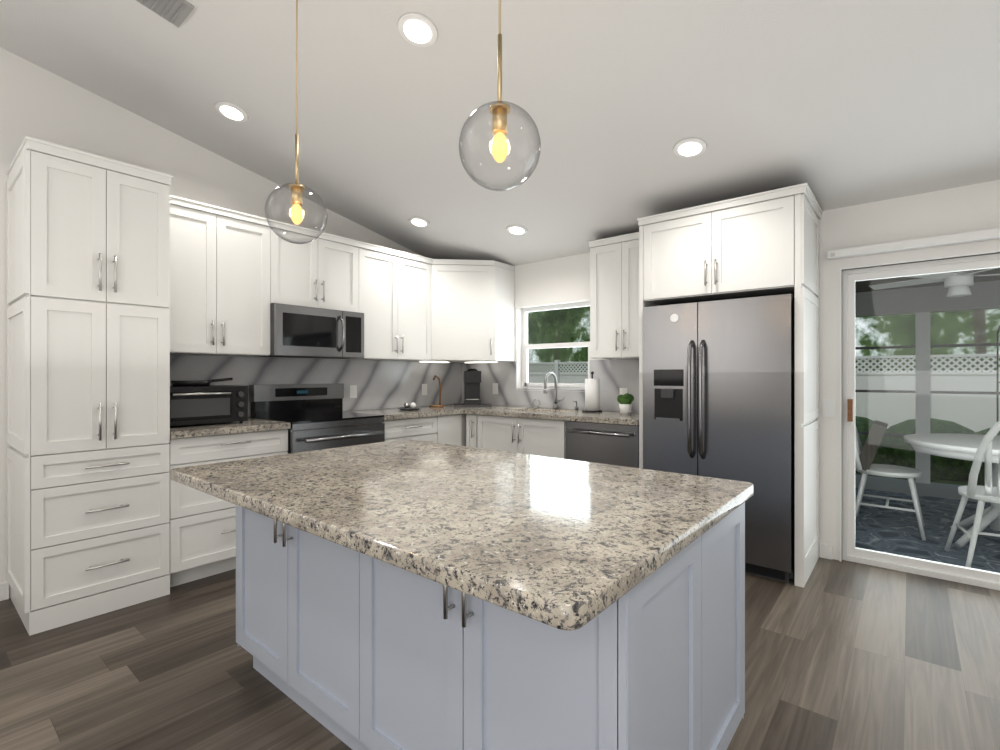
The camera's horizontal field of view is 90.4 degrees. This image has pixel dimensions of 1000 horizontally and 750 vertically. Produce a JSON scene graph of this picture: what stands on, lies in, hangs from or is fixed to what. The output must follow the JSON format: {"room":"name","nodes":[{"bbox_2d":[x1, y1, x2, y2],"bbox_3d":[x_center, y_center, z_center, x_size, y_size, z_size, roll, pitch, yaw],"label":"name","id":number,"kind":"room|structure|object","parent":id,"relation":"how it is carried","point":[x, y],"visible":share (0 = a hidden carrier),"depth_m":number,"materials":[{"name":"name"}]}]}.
{"room":"kitchen","nodes":[
{"label":"kitchen","id":0,"kind":"room"},
{"bbox_2d":[0,47,461,597],"bbox_3d":[-2.732,-0.767,2.878,0.200,4.000,7.400,0,0,40],"label":"wall","id":1,"kind":"structure","parent":0,"point":[36,101],"depth_m":3.06,"materials":[{"name":"white paint"}]},
{"bbox_2d":[0,582,8,600],"bbox_3d":[-3.787,1.188,1.432,0.013,0.090,3.387,0,0,40],"label":"baseboard","id":2,"kind":"structure","parent":1,"relation":"attached to","point":[4,587],"depth_m":2.72,"materials":[{"name":"white wood"}]},
{"bbox_2d":[175,196,282,356],"bbox_3d":[-1.968,-0.621,3.385,0.326,0.964,0.772,0,0,40],"label":"upper cabinet","id":3,"kind":"object","parent":1,"relation":"attached to","point":[229,263],"depth_m":3.30,"materials":[{"name":"white wood"}]},
{"bbox_2d":[170,355,461,416],"bbox_3d":[-1.378,0.089,4.349,0.011,0.453,3.005,0,0,40],"label":"backsplash","id":4,"kind":"structure","parent":1,"relation":"attached to","point":[381,384],"depth_m":4.40,"materials":[{"name":"stone"}]},
{"bbox_2d":[350,385,356,397],"bbox_3d":[-1.306,0.148,4.423,0.007,0.114,0.070,0,0,40],"label":"electrical outlet plate","id":5,"kind":"object","parent":4,"relation":"attached to","point":[353,391],"depth_m":4.42,"materials":[{"name":"white plastic"}]},
{"bbox_2d":[422,384,426,394],"bbox_3d":[-0.771,0.148,5.071,0.007,0.114,0.070,0,0,40],"label":"electrical outlet plate","id":6,"kind":"object","parent":4,"relation":"attached to","point":[424,386],"depth_m":5.07,"materials":[{"name":"white plastic"}]},
{"bbox_2d":[283,222,350,311],"bbox_3d":[-1.525,-0.808,3.921,0.326,0.590,0.735,0,0,40],"label":"upper cabinet","id":7,"kind":"object","parent":1,"relation":"attached to","point":[316,273],"depth_m":3.81,"materials":[{"name":"white wood"}]},
{"bbox_2d":[253,303,363,358],"bbox_3d":[-1.469,-0.324,3.874,0.453,0.371,0.731,0,0,40],"label":"microwave","id":8,"kind":"object","parent":7,"relation":"attached to","point":[296,331],"visible":0.96,"depth_m":3.71,"materials":[{"name":"grey metal"}]},
{"bbox_2d":[351,239,438,361],"bbox_3d":[-1.019,-0.621,4.499,0.370,0.964,0.918,0,0,40],"label":"upper cabinet","id":9,"kind":"object","parent":1,"relation":"attached to","point":[391,287],"depth_m":4.37,"materials":[{"name":"white wood"}]},
{"bbox_2d":[431,258,514,361],"bbox_3d":[-0.392,-0.621,4.959,0.751,0.964,0.805,0,0,40],"label":"upper cabinet","id":10,"kind":"object","parent":1,"relation":"attached to","point":[473,301],"depth_m":4.76,"materials":[{"name":"white wood"}]},
{"bbox_2d":[465,362,496,362],"bbox_3d":[-0.200,-0.131,5.158,0.400,0.008,0.060,0,0,40],"label":"under-cabinet light","id":11,"kind":"object","parent":10,"relation":"attached to","point":[465,362],"depth_m":5.12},
{"bbox_2d":[0,474,999,749],"bbox_3d":[1.852,1.303,1.361,9.200,0.140,10.900,0,0,40],"label":"floor","id":12,"kind":"structure","parent":0,"point":[844,655],"depth_m":2.05,"materials":[{"name":"brown wood"}]},
{"bbox_2d":[7,136,174,635],"bbox_3d":[-2.282,0.057,2.769,0.626,2.352,0.579,0,0,40],"label":"tall cabinet","id":13,"kind":"object","parent":12,"relation":"on","point":[125,280],"depth_m":2.54,"materials":[{"name":"white wood"}]},
{"bbox_2d":[175,428,289,585],"bbox_3d":[-1.880,0.795,3.264,0.616,0.875,0.692,0,0,40],"label":"base cabinet","id":14,"kind":"object","parent":12,"relation":"on","point":[205,524],"depth_m":2.97,"materials":[{"name":"white wood"}]},
{"bbox_2d":[171,417,290,439],"bbox_3d":[-1.868,0.337,3.254,0.647,0.039,0.692,0,0,40],"label":"countertop","id":15,"kind":"structure","parent":14,"relation":"on","point":[181,432],"depth_m":3.06,"materials":[{"name":"beige stone"}]},
{"bbox_2d":[170,378,247,425],"bbox_3d":[-1.950,0.167,3.214,0.377,0.300,0.485,0,0,40],"label":"toaster oven","id":16,"kind":"object","parent":15,"relation":"on","point":[192,402],"visible":0.79,"depth_m":3.12,"materials":[{"name":"black plastic"}]},
{"bbox_2d":[249,383,384,453],"bbox_3d":[-1.363,0.653,3.783,0.718,1.160,0.758,0,0,40],"label":"range","id":17,"kind":"object","parent":12,"relation":"on","point":[316,416],"visible":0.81,"depth_m":3.75,"materials":[{"name":"silver metal"}]},
{"bbox_2d":[382,416,438,442],"bbox_3d":[-0.980,0.795,4.353,0.616,0.875,0.599,0,0,40],"label":"base cabinet","id":18,"kind":"object","parent":12,"relation":"on","point":[424,428],"depth_m":4.19,"materials":[{"name":"white wood"}]},
{"bbox_2d":[353,404,499,419],"bbox_3d":[-0.667,0.337,4.707,0.647,0.039,1.543,0,0,40],"label":"countertop","id":19,"kind":"structure","parent":18,"relation":"on","point":[448,410],"depth_m":4.36,"materials":[{"name":"beige stone"}]},
{"bbox_2d":[398,402,420,409],"bbox_3d":[-0.821,0.283,4.516,0.217,0.068,0.217,0,0,40],"label":"dish","id":20,"kind":"object","parent":19,"relation":"on","point":[412,405],"visible":1,"depth_m":4.50,"materials":[{"name":"grey"}]},
{"bbox_2d":[430,375,443,406],"bbox_3d":[-0.626,0.158,4.925,0.138,0.318,0.138,0,0,40],"label":"hook","id":21,"kind":"object","parent":19,"relation":"on","point":[439,405],"visible":1,"depth_m":4.89,"materials":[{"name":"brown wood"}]},
{"bbox_2d":[453,369,491,406],"bbox_3d":[-0.282,0.127,5.043,0.380,0.381,0.240,0,0,-5],"label":"coffee maker","id":22,"kind":"object","parent":19,"relation":"on","point":[472,379],"visible":1,"depth_m":4.95,"materials":[{"name":"grey plastic"}]},
{"bbox_2d":[439,416,462,445],"bbox_3d":[-0.711,0.795,4.679,0.616,0.875,0.368,0,0,40],"label":"base cabinet","id":23,"kind":"object","parent":12,"relation":"on","point":[450,427],"depth_m":4.52,"materials":[{"name":"white wood"}]},
{"bbox_2d":[463,412,465,445],"bbox_3d":[-0.391,0.795,5.067,0.616,0.875,0.637,0,0,40],"label":"base cabinet","id":24,"kind":"object","parent":12,"relation":"on","point":[464,415],"depth_m":4.68,"materials":[{"name":"white wood"}]},
{"bbox_2d":[466,415,483,448],"bbox_3d":[-0.044,0.795,4.793,0.201,0.875,0.616,0,0,40],"label":"base cabinet","id":25,"kind":"object","parent":12,"relation":"on","point":[474,423],"depth_m":4.54,"materials":[{"name":"white wood"}]},
{"bbox_2d":[236,502,744,749],"bbox_3d":[-0.159,0.818,1.855,1.761,0.830,0.930,0,0,40],"label":"kitchen island","id":26,"kind":"object","parent":12,"relation":"on","point":[353,649],"visible":0.52,"depth_m":1.34,"materials":[{"name":"grey wood"}]},
{"bbox_2d":[170,439,753,630],"bbox_3d":[-0.211,0.381,1.788,1.804,0.040,1.170,0,0,40],"label":"island countertop","id":27,"kind":"structure","parent":26,"relation":"on","point":[563,544],"depth_m":1.32,"materials":[{"name":"stone"}]},
{"bbox_2d":[484,415,567,458],"bbox_3d":[0.331,0.795,4.483,0.988,0.875,0.616,0,0,40],"label":"base cabinet","id":28,"kind":"object","parent":12,"relation":"on","point":[540,437],"depth_m":4.18,"materials":[{"name":"white wood"}]},
{"bbox_2d":[464,407,642,426],"bbox_3d":[0.524,0.337,4.304,1.699,0.039,0.647,0,0,40],"label":"countertop","id":29,"kind":"structure","parent":28,"relation":"on","point":[512,412],"depth_m":4.10,"materials":[{"name":"beige stone"}]},
{"bbox_2d":[543,372,564,408],"bbox_3d":[0.497,0.144,4.527,0.131,0.346,0.216,0,0,40],"label":"faucet","id":30,"kind":"object","parent":29,"relation":"on","point":[555,405],"visible":1,"depth_m":4.59,"materials":[{"name":"silver metal"}]},
{"bbox_2d":[582,371,601,411],"bbox_3d":[0.798,0.142,4.294,0.168,0.349,0.168,0,0,40],"label":"paper towel","id":31,"kind":"object","parent":29,"relation":"on","point":[592,394],"visible":1,"depth_m":4.24,"materials":[{"name":"white paper"}]},
{"bbox_2d":[617,393,633,414],"bbox_3d":[1.009,0.232,3.984,0.127,0.170,0.110,0,0,40],"label":"plant pot","id":32,"kind":"object","parent":29,"relation":"on","point":[625,401],"visible":1,"depth_m":3.94,"materials":[{"name":"white"}]},
{"bbox_2d":[566,421,638,467],"bbox_3d":[0.908,0.797,3.919,0.612,0.872,0.609,0,0,40],"label":"dishwasher","id":33,"kind":"object","parent":12,"relation":"on","point":[609,444],"visible":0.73,"depth_m":3.71,"materials":[{"name":"grey metal"}]},
{"bbox_2d":[643,294,794,582],"bbox_3d":[1.530,0.374,3.398,0.902,1.718,0.730,0,0,40],"label":"refrigerator","id":34,"kind":"object","parent":12,"relation":"on","point":[718,388],"visible":0.83,"depth_m":3.08,"materials":[{"name":"grey metal"}]},
{"bbox_2d":[855,268,999,483],"bbox_3d":[4.676,0.078,3.838,8.000,2.350,3.485,0,0,40],"label":"frame","id":35,"kind":"object","parent":12,"relation":"on","point":[924,309],"depth_m":5.73,"materials":[{"name":"grey"}]},
{"bbox_2d":[869,267,999,296],"bbox_3d":[3.820,-0.834,4.133,1.216,0.360,1.162,0,0,40],"label":"ceiling fan","id":36,"kind":"object","parent":35,"relation":"hanging from","point":[960,281],"depth_m":4.07,"materials":[{"name":"white"}]},
{"bbox_2d":[855,488,999,572],"bbox_3d":[4.120,1.248,3.833,2.650,0.008,2.300,0,0,40],"label":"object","id":37,"kind":"object","parent":12,"relation":"on","point":[936,549],"depth_m":3.94,"materials":[{"name":"carpet"}]},
{"bbox_2d":[855,420,925,540],"bbox_3d":[3.088,0.722,4.011,0.532,1.013,0.484,0,0,40],"label":"outdoor chair","id":38,"kind":"object","parent":37,"relation":"on","point":[884,470],"depth_m":3.93,"materials":[{"name":"white painted wood"}]},
{"bbox_2d":[904,433,999,547],"bbox_3d":[3.649,0.864,3.600,1.120,0.753,1.120,0,0,40],"label":"table","id":39,"kind":"object","parent":37,"relation":"on","point":[946,443],"depth_m":3.59,"materials":[{"name":"white"}]},
{"bbox_2d":[944,421,999,567],"bbox_3d":[3.191,0.722,3.130,0.483,1.013,0.531,0,0,30],"label":"outdoor chair","id":40,"kind":"object","parent":37,"relation":"on","point":[973,493],"depth_m":3.08,"materials":[{"name":"white"}]},
{"bbox_2d":[0,0,999,265],"bbox_3d":[-0.149,-1.845,0.744,6.900,1.549,7.400,0,0,40],"label":"ceiling","id":41,"kind":"structure","parent":0,"point":[834,104],"depth_m":2.62,"materials":[{"name":"white paint"}]},
{"bbox_2d":[136,0,193,27],"bbox_3d":[-1.603,-1.725,2.203,0.200,0.084,0.375,0,0,40],"label":"ceiling vent","id":42,"kind":"object","parent":41,"relation":"in","point":[176,12],"visible":0.95,"depth_m":2.30,"materials":[{"name":"grey metal"}]},
{"bbox_2d":[215,101,247,121],"bbox_3d":[-1.643,-1.610,3.043,0.184,0.042,0.181,0,0,40],"label":"recessed light","id":43,"kind":"object","parent":41,"relation":"in","point":[231,111],"visible":0.98,"depth_m":3.03,"materials":[{"name":"white"}]},
{"bbox_2d":[265,0,326,243],"bbox_3d":[-0.805,-1.097,1.968,0.230,1.148,0.230,0,0,40],"label":"pendant light","id":44,"kind":"object","parent":41,"relation":"hanging from","point":[296,188],"visible":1,"depth_m":1.96,"materials":[{"name":"clear glass"}]},
{"bbox_2d":[398,12,437,46],"bbox_3d":[-0.374,-1.571,2.265,0.184,0.042,0.181,0,0,40],"label":"recessed light","id":45,"kind":"object","parent":41,"relation":"in","point":[418,29],"visible":1,"depth_m":2.25,"materials":[{"name":"white plastic"}]},
{"bbox_2d":[408,217,429,226],"bbox_3d":[-0.698,-1.317,4.276,0.184,0.042,0.181,0,0,40],"label":"recessed light","id":46,"kind":"object","parent":41,"relation":"in","point":[418,221],"visible":0.98,"depth_m":4.26,"materials":[{"name":"white"}]},
{"bbox_2d":[459,0,540,190],"bbox_3d":[-0.001,-1.091,1.392,0.230,1.135,0.230,0,0,40],"label":"pendant light","id":47,"kind":"object","parent":41,"relation":"hanging from","point":[499,109],"visible":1,"depth_m":1.38,"materials":[{"name":"clear glass"}]},
{"bbox_2d":[506,225,527,234],"bbox_3d":[0.144,-1.226,4.202,0.184,0.042,0.181,0,0,40],"label":"recessed light","id":48,"kind":"object","parent":41,"relation":"in","point":[516,229],"visible":0.98,"depth_m":4.18,"materials":[{"name":"white"}]},
{"bbox_2d":[673,138,706,157],"bbox_3d":[1.096,-1.307,2.862,0.184,0.042,0.181,0,0,40],"label":"recessed light","id":49,"kind":"object","parent":41,"relation":"in","point":[689,148],"visible":1,"depth_m":2.85,"materials":[{"name":"white"}]},
{"bbox_2d":[462,180,999,559],"bbox_3d":[2.221,-0.067,3.456,6.700,2.600,0.200,0,0,40],"label":"wall","id":50,"kind":"structure","parent":0,"point":[950,211],"depth_m":3.31,"materials":[{"name":"white paint"}]},
{"bbox_2d":[462,359,638,411],"bbox_3d":[0.491,0.089,4.748,2.327,0.453,0.010,0,0,40],"label":"backsplash","id":51,"kind":"structure","parent":50,"relation":"attached to","point":[613,374],"depth_m":4.68,"materials":[{"name":"stone"}]},
{"bbox_2d":[493,383,497,393],"bbox_3d":[-0.049,0.142,5.183,0.070,0.114,0.006,0,0,40],"label":"electrical outlet plate","id":52,"kind":"object","parent":51,"relation":"attached to","point":[495,385],"depth_m":5.18,"materials":[{"name":"white plastic"}]},
{"bbox_2d":[620,388,626,394],"bbox_3d":[1.061,0.169,4.266,0.070,0.114,0.006,0,0,40],"label":"electrical outlet plate","id":53,"kind":"object","parent":51,"relation":"attached to","point":[623,391],"depth_m":4.26,"materials":[{"name":"white plastic"}]},
{"bbox_2d":[517,301,589,390],"bbox_3d":[0.533,-0.266,4.802,0.835,0.832,0.124,0,0,40],"label":"window unit","id":54,"kind":"structure","parent":50,"relation":"in","point":[526,385],"depth_m":4.87,"materials":[{"name":"glass"},{"name":"white paint"}]},
{"bbox_2d":[588,231,647,358],"bbox_3d":[1.069,-0.621,4.062,0.567,0.964,0.326,0,0,40],"label":"upper cabinet","id":55,"kind":"object","parent":50,"relation":"attached to","point":[616,309],"depth_m":3.97,"materials":[{"name":"white wood"}]},
{"bbox_2d":[640,184,815,306],"bbox_3d":[1.569,-0.812,3.448,0.931,0.581,0.637,0,0,40],"label":"upper cabinet","id":56,"kind":"object","parent":50,"relation":"attached to","point":[765,243],"depth_m":3.15,"materials":[{"name":"white wood"}]},
{"bbox_2d":[823,399,834,416],"bbox_3d":[2.207,0.223,3.330,0.070,0.120,0.011,0,0,40],"label":"switch plate","id":57,"kind":"object","parent":50,"relation":"attached to","point":[828,407],"visible":1,"depth_m":3.33,"materials":[{"name":"white plastic"}]},
{"bbox_2d":[827,228,999,259],"bbox_3d":[2.951,-0.794,2.660,2.000,0.045,0.093,0,0,40],"label":"blind headrail","id":58,"kind":"object","parent":50,"relation":"attached to","point":[962,238],"visible":1,"depth_m":2.99,"materials":[{"name":"white"}]},
{"bbox_2d":[839,250,999,590],"bbox_3d":[3.009,0.262,2.754,1.854,1.942,0.180,0,0,40],"label":"sliding glass door","id":59,"kind":"structure","parent":50,"relation":"in","point":[848,549],"depth_m":3.18,"materials":[{"name":"white"}]},
{"label":"outside","id":60,"kind":"structure","parent":0,"visible":0},
{"bbox_2d":[529,306,999,362],"bbox_3d":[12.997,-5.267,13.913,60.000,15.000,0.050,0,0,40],"label":"trees","id":61,"kind":"object","parent":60,"point":[909,319],"depth_m":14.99,"materials":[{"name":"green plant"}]},
{"bbox_2d":[855,473,984,485],"bbox_3d":[8.587,1.403,8.574,34.000,0.040,15.800,0,0,40],"label":"ground","id":62,"kind":"structure","parent":60,"point":[965,483],"depth_m":6.45,"materials":[{"name":"green plant"}]},
{"bbox_2d":[529,353,999,431],"bbox_3d":[9.357,0.478,7.841,28.120,1.810,0.130,0,0,40],"label":"fence","id":63,"kind":"object","parent":62,"relation":"on","point":[868,405],"depth_m":9.20,"materials":[{"name":"white"}]},
{"bbox_2d":[855,416,999,484],"bbox_3d":[7.854,1.083,5.451,26.248,1.114,1.603,0,0,40],"label":"garden","id":64,"kind":"object","parent":62,"relation":"on","point":[937,428],"depth_m":6.69,"materials":[{"name":"green plant"}]},
{"bbox_2d":[997,327,999,434],"bbox_3d":[5.874,0.264,5.367,0.716,1.978,0.016,0,0,40],"label":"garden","id":65,"kind":"object","parent":62,"relation":"on","point":[998,382],"depth_m":5.58,"materials":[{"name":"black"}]}
]}

